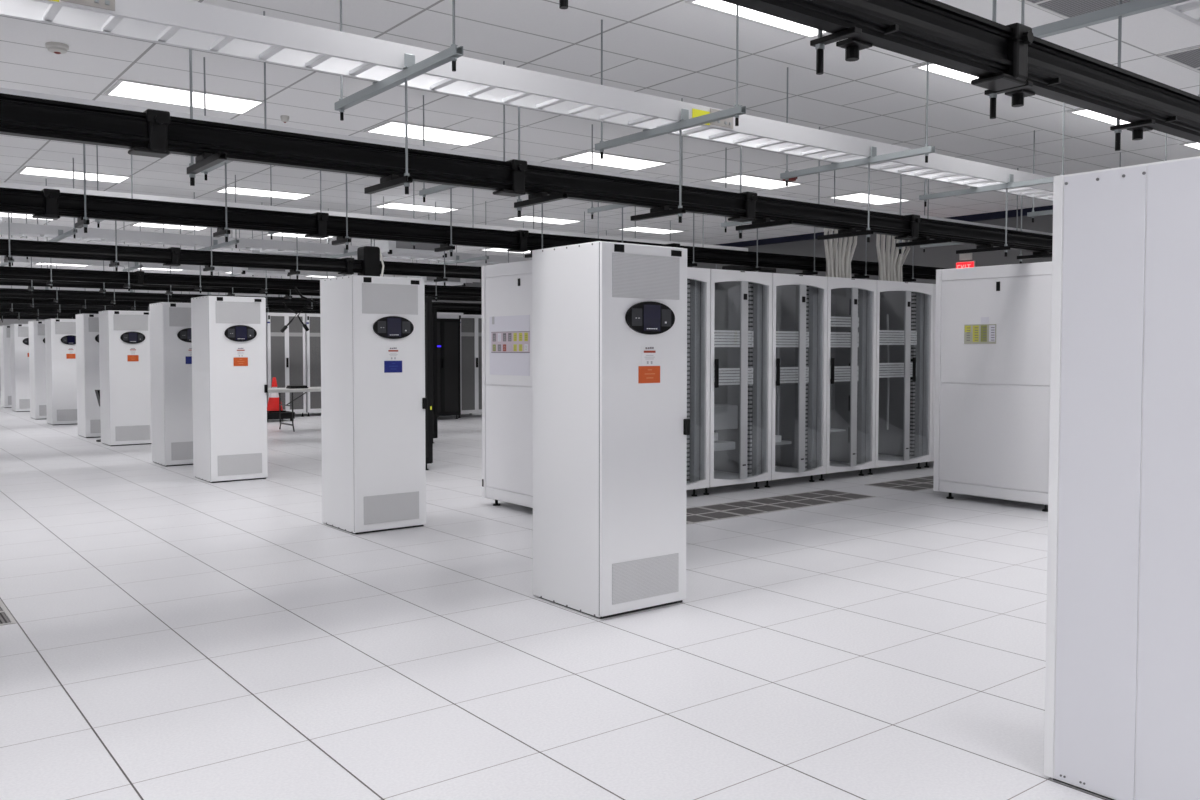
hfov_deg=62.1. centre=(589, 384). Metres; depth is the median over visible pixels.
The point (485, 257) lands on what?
hanger
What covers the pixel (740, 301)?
tall cabinet
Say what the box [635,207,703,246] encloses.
hanger
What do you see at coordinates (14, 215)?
recessed light
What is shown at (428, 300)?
tall cabinet
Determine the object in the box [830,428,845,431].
shelf
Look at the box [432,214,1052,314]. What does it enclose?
wall
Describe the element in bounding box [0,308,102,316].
busway
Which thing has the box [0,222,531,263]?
cable tray
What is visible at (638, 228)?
recessed light
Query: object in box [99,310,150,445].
tall cabinet
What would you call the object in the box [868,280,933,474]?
tall cabinet
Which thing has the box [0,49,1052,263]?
busway
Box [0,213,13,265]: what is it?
hanger
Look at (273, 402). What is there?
traffic cone
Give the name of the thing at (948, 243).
hanger
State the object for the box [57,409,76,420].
grille
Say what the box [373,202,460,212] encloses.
recessed light
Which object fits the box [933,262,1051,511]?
tall cabinet
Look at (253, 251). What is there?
hanger
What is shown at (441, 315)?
shelf
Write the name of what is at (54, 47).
smoke detector
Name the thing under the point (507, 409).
tall cabinet
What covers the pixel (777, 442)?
shelf
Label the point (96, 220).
hanger
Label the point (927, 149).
hanger
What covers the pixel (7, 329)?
grille
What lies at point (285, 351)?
tall cabinet
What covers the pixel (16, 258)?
ladder
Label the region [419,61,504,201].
hanger
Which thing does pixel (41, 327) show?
grille
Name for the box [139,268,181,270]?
recessed light
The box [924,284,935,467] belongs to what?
tall cabinet
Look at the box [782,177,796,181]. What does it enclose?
smoke detector
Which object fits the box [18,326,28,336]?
grille
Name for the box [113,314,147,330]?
grille
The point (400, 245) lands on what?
grille
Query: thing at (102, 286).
busway
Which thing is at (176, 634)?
floor
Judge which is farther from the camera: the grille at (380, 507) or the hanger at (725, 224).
the hanger at (725, 224)
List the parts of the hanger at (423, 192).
rod, rod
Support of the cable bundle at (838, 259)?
on the tall cabinet at (851, 302)
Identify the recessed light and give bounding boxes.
[0,212,53,220]
[17,166,130,182]
[35,263,88,266]
[104,79,266,114]
[130,222,208,230]
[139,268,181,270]
[214,186,313,199]
[265,233,333,238]
[304,276,332,277]
[364,120,496,146]
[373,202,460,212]
[481,248,529,252]
[506,215,581,224]
[557,150,669,170]
[616,226,684,233]
[685,0,827,38]
[707,174,804,189]
[827,192,912,204]
[912,63,988,89]
[1067,109,1129,129]
[1179,142,1199,150]
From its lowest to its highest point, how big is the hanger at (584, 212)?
0.915 m
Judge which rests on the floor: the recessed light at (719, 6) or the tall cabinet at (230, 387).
the tall cabinet at (230, 387)
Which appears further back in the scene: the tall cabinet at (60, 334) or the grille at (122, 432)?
the tall cabinet at (60, 334)
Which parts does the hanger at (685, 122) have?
rod, rod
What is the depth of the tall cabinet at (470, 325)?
20.85 m
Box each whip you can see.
[280,302,297,332]
[294,287,319,303]
[297,303,308,330]
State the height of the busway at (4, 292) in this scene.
0.696 m
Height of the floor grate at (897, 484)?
0.004 m
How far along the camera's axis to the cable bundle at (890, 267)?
11.65 m
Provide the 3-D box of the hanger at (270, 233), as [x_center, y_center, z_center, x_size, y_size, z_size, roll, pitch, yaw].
[-3.239,-2.113,10.950,0.056,0.915,1.550,-2,3,-37]
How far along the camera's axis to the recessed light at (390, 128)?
10.06 m
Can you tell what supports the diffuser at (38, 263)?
attached to the recessed light at (35, 263)
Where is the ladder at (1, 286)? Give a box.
[0,285,319,297]
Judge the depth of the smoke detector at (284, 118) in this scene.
9.32 m
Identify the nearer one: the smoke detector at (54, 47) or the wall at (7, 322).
the smoke detector at (54, 47)
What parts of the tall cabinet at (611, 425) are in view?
door, display panel, door handle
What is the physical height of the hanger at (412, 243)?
0.915 m
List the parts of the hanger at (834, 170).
rod, rod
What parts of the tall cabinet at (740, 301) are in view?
door handle, patch panel, patch panel, patch panel, patch panel, patch panel, patch panel, mounting rail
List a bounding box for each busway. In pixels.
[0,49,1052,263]
[0,144,948,282]
[0,213,775,285]
[0,245,481,300]
[0,257,481,300]
[0,264,481,310]
[0,286,319,313]
[0,290,481,314]
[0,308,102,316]
[0,312,75,319]
[0,316,75,322]
[559,0,1199,150]
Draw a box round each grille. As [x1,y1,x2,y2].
[6,328,9,337]
[8,396,11,404]
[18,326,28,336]
[19,399,29,408]
[38,324,44,334]
[39,405,46,415]
[55,322,75,333]
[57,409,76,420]
[88,317,98,331]
[90,420,100,432]
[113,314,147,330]
[115,425,149,440]
[169,307,190,326]
[171,441,192,459]
[216,301,259,323]
[218,453,261,475]
[248,268,284,270]
[362,283,417,314]
[364,491,418,524]
[396,241,439,250]
[427,277,459,281]
[612,253,679,299]
[612,553,678,604]
[1166,48,1199,69]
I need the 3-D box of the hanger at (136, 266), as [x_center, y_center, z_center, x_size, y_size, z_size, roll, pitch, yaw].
[-7.669,-2.318,16.717,0.056,0.915,1.200,-2,3,-37]
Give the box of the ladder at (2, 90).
[0,87,1052,235]
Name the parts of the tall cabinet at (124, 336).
display panel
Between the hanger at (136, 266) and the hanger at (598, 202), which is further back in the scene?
the hanger at (136, 266)
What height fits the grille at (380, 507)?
0.220 m
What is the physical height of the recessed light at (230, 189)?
0.011 m
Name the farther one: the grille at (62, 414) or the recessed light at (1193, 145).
the grille at (62, 414)
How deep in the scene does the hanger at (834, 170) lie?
10.94 m
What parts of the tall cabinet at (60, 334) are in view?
display panel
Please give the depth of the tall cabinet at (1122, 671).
3.11 m
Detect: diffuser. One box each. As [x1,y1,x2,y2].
[38,263,86,265]
[919,64,977,82]
[1073,110,1129,124]
[1186,143,1199,148]
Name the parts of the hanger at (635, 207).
rod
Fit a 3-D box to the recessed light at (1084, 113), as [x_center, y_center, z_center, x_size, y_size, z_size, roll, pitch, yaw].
[5.046,-2.505,9.284,1.194,0.011,0.600,-2,3,-37]
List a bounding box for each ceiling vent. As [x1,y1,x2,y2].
[1019,0,1130,18]
[1158,46,1199,72]
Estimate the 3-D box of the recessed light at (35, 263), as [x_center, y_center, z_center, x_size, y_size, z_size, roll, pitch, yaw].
[-13.619,-3.089,25.743,1.194,0.011,0.600,-2,3,-37]
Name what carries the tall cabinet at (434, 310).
on the floor
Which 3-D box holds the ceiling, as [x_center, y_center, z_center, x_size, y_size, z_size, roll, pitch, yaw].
[-7.194,-2.802,16.056,21.700,0.100,43.500,-2,3,-37]
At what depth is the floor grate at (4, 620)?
5.33 m
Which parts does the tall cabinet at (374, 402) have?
door, display panel, door handle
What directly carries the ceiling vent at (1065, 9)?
in the ceiling
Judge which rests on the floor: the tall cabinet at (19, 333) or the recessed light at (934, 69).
the tall cabinet at (19, 333)
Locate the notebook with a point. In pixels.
(288, 386)
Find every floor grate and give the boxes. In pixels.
[0,600,15,624]
[686,507,743,522]
[699,501,790,515]
[744,495,835,508]
[789,490,875,502]
[865,480,932,490]
[902,476,933,483]
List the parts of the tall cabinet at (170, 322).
door, display panel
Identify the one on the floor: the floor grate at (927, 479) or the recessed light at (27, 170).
the floor grate at (927, 479)
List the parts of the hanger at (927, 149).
rod, rod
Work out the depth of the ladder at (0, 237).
14.12 m
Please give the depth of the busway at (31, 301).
20.15 m
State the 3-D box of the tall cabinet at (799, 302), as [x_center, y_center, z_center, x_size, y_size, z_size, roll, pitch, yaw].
[1.940,-0.052,10.840,0.859,2.213,1.008,-2,3,-37]
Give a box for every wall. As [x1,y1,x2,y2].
[0,319,44,390]
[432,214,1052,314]
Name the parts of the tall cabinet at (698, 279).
mounting rail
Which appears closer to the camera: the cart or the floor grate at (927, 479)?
the floor grate at (927, 479)
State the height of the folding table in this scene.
0.739 m
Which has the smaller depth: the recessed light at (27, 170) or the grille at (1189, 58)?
the grille at (1189, 58)
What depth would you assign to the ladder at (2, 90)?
7.32 m
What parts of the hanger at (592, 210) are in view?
rod, rod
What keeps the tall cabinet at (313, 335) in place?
on the floor
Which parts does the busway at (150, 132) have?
hanger rod, hanger arm, hanger arm, hanger rod, hanger rod, hanger arm, hanger arm, hanger rod, hanger rod, hanger arm, hanger arm, hanger rod, hanger rod, hanger arm, hanger arm, hanger rod, hanger rod, hanger arm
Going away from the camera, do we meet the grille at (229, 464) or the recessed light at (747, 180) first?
the grille at (229, 464)
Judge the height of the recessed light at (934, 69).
0.011 m
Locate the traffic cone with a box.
[267,377,285,412]
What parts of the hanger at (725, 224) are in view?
rod, rod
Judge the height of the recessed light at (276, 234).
0.011 m
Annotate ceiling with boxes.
[0,0,1199,279]
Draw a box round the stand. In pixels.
[95,390,100,441]
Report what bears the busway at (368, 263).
hanging from the hanger at (270, 233)
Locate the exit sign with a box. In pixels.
[956,253,974,267]
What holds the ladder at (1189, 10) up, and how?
on the hanger at (1134, 7)
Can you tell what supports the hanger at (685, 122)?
hanging from the ceiling
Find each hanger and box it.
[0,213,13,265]
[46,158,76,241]
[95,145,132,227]
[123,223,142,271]
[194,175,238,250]
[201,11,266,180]
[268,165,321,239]
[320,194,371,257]
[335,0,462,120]
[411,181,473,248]
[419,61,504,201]
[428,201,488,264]
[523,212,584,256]
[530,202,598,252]
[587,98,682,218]
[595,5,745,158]
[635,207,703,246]
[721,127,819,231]
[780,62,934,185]
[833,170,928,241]
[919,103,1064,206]
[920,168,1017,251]
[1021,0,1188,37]
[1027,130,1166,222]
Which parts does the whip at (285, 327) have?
cord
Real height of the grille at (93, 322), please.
0.234 m
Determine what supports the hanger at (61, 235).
hanging from the ceiling
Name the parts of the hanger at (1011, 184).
rod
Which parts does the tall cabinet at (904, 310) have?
patch panel, patch panel, patch panel, patch panel, patch panel, patch panel, mounting rail, door handle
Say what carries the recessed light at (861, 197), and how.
in the ceiling
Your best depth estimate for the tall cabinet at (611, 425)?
5.44 m
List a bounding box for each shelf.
[437,312,462,318]
[775,440,790,444]
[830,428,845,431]
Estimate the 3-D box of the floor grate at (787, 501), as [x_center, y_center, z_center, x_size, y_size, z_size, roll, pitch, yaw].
[1.884,1.105,9.374,0.601,0.004,0.601,-2,3,-37]
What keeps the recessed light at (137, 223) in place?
in the ceiling
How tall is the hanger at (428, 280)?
0.990 m
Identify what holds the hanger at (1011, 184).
hanging from the ceiling
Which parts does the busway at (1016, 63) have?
hanger rod, hanger arm, hanger rod, hanger arm, hanger rod, hanger arm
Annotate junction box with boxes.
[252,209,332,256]
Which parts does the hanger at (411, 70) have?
rod, rod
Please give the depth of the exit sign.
16.40 m
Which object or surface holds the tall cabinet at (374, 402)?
on the floor
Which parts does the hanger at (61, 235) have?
rod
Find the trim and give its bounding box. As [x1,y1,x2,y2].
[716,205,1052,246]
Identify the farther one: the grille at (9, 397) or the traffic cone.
the grille at (9, 397)
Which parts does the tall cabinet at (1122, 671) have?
trim, panel, panel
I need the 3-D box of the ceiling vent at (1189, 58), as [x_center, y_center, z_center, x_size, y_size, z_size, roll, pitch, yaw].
[4.865,-2.444,7.525,1.160,0.009,0.580,-2,3,-37]
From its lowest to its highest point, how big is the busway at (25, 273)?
0.606 m
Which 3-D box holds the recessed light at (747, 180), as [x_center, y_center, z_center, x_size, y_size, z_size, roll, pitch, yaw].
[2.184,-2.637,13.010,1.194,0.011,0.600,-2,3,-37]
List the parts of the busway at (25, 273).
hanger rod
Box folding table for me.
[268,387,320,431]
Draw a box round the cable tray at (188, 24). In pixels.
[0,0,1052,200]
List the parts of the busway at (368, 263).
hanger arm, hanger rod, hanger arm, hanger rod, hanger arm, hanger rod, hanger arm, hanger rod, pull cord, hanger arm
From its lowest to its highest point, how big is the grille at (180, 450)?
0.220 m
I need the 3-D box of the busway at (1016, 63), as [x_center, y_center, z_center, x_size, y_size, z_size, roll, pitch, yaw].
[3.269,-1.669,4.760,15.500,1.407,0.205,-2,3,-37]
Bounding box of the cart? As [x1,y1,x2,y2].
[267,411,294,421]
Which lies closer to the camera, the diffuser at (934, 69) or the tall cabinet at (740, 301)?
the diffuser at (934, 69)
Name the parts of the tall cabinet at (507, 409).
corner post, panel, panel, panel, panel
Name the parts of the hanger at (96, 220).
rod, rod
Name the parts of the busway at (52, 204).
hanger arm, hanger rod, hanger arm, hanger rod, hanger arm, hanger rod, hanger arm, hanger rod, hanger arm, hanger rod, hanger rod, hanger arm, hanger rod, hanger arm, hanger rod, hanger arm, hanger rod, hanger arm, hanger rod, hanger arm, hanger rod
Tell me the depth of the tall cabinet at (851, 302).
11.29 m
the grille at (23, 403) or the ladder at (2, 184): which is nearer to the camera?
the ladder at (2, 184)
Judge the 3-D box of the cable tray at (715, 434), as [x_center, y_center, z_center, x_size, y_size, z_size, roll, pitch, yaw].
[1.079,0.535,10.268,0.300,0.080,0.400,-2,3,-37]
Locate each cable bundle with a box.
[824,228,856,277]
[876,234,909,281]
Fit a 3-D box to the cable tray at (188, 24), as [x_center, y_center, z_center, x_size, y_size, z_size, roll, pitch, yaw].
[0.584,-1.651,6.207,19.000,0.118,0.315,-2,3,-37]
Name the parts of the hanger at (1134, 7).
rod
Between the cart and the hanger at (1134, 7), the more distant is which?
the cart
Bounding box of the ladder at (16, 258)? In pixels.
[0,256,479,282]
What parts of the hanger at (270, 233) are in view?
rod, rod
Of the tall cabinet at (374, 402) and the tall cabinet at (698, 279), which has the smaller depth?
the tall cabinet at (374, 402)
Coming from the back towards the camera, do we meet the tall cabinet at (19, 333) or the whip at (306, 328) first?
the tall cabinet at (19, 333)
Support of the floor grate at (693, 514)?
on the floor
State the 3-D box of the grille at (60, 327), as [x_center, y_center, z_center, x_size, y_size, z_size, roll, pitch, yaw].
[-9.849,-1.060,18.870,0.478,0.234,0.004,-2,3,-37]
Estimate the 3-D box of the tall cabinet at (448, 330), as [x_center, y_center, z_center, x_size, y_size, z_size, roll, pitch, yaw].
[-3.260,-0.314,20.532,0.840,2.050,1.035,-2,3,-37]
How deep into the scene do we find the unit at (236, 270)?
16.70 m
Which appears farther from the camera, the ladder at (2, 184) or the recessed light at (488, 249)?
the recessed light at (488, 249)
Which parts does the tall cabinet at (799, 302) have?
door handle, patch panel, patch panel, patch panel, patch panel, patch panel, patch panel, mounting rail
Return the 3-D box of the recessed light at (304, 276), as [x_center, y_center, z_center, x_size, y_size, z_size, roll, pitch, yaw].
[-7.937,-3.244,30.103,1.194,0.011,0.600,-2,3,-37]
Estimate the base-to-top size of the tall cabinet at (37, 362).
2.005 m
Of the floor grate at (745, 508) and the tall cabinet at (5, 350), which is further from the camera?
the tall cabinet at (5, 350)
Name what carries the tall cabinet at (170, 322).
on the floor
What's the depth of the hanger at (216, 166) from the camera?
7.22 m
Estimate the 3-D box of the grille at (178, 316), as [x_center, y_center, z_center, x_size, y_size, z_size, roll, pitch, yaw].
[-4.924,-0.826,12.280,0.478,0.234,0.004,-2,3,-37]
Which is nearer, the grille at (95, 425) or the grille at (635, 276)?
the grille at (635, 276)
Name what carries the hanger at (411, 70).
hanging from the ceiling
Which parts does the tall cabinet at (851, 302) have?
door handle, patch panel, patch panel, patch panel, patch panel, patch panel, patch panel, patch panel, patch panel, mounting rail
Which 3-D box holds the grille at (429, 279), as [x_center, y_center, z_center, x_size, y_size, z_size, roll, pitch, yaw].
[-2.736,-1.978,18.697,0.722,0.095,0.012,-2,3,-37]
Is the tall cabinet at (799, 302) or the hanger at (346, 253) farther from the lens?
the hanger at (346, 253)
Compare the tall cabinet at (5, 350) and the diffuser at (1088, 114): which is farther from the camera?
the tall cabinet at (5, 350)
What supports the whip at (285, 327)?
hanging from the busway at (4, 292)
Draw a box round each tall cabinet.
[0,325,11,407]
[10,324,29,411]
[28,321,46,419]
[45,319,77,424]
[76,314,100,437]
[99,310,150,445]
[149,302,192,466]
[191,296,267,482]
[266,313,305,416]
[305,313,320,415]
[320,275,426,533]
[425,297,432,469]
[432,308,437,442]
[437,318,460,418]
[458,315,481,417]
[481,260,532,507]
[532,241,689,618]
[686,267,709,495]
[703,269,771,494]
[764,273,827,486]
[819,277,876,480]
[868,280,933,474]
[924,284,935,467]
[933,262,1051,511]
[1044,156,1199,799]
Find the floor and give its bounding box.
[0,391,1109,799]
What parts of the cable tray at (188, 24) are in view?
joint plate, joint plate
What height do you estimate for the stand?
0.800 m
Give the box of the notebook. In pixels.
[286,385,307,388]
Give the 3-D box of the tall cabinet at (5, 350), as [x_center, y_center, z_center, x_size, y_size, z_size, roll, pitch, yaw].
[-14.159,-0.436,24.620,0.619,2.005,0.672,-2,3,-37]
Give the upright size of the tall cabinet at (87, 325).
2.005 m
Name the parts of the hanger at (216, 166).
rod, rod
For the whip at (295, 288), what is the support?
hanging from the busway at (25, 273)
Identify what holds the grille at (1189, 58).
attached to the ceiling vent at (1189, 58)
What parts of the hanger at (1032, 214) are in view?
rod, rod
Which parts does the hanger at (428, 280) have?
frame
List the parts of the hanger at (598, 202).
rod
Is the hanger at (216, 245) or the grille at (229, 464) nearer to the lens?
the grille at (229, 464)
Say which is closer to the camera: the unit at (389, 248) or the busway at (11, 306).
the unit at (389, 248)
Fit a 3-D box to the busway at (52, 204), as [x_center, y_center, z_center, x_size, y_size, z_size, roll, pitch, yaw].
[-1.103,-1.382,8.416,19.000,0.636,0.290,-2,3,-37]
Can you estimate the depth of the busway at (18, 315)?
26.90 m
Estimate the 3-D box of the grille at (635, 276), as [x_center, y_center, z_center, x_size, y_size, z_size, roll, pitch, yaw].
[0.312,-0.582,5.405,0.478,0.234,0.004,-2,3,-37]
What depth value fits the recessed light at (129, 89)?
8.62 m
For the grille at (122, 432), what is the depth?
14.87 m
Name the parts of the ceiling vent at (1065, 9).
frame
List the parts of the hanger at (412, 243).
rod, rod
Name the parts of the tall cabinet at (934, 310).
door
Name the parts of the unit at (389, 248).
frame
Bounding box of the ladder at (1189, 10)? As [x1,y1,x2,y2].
[1162,0,1199,25]
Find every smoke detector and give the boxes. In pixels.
[45,42,68,53]
[280,115,288,122]
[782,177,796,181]
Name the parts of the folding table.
leg frame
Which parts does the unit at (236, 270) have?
frame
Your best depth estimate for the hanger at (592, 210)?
9.51 m
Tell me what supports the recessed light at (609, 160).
in the ceiling
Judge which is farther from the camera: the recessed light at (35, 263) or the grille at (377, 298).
the recessed light at (35, 263)
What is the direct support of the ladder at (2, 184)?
on the hanger
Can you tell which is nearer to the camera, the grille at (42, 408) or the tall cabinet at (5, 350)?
the grille at (42, 408)
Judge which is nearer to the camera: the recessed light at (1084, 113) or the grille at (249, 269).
the recessed light at (1084, 113)
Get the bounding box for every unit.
[231,230,289,275]
[372,196,446,257]
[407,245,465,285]
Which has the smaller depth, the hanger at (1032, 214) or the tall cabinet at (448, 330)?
the hanger at (1032, 214)
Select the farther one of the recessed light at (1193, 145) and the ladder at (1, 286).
the ladder at (1, 286)
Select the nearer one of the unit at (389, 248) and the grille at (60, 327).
the unit at (389, 248)
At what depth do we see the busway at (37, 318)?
29.52 m
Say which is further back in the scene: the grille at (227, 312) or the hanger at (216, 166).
the grille at (227, 312)
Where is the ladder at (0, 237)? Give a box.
[0,237,251,252]
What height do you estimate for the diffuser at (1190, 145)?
0.007 m
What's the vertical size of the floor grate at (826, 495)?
0.004 m
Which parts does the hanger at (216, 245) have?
rod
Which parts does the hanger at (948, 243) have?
rod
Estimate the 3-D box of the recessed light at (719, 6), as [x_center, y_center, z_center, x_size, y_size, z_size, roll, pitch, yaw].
[1.258,-2.402,6.378,1.194,0.011,0.600,-2,3,-37]
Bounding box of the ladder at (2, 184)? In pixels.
[0,182,747,250]
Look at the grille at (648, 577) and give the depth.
5.46 m
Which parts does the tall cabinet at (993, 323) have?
corner post, panel, panel, panel, panel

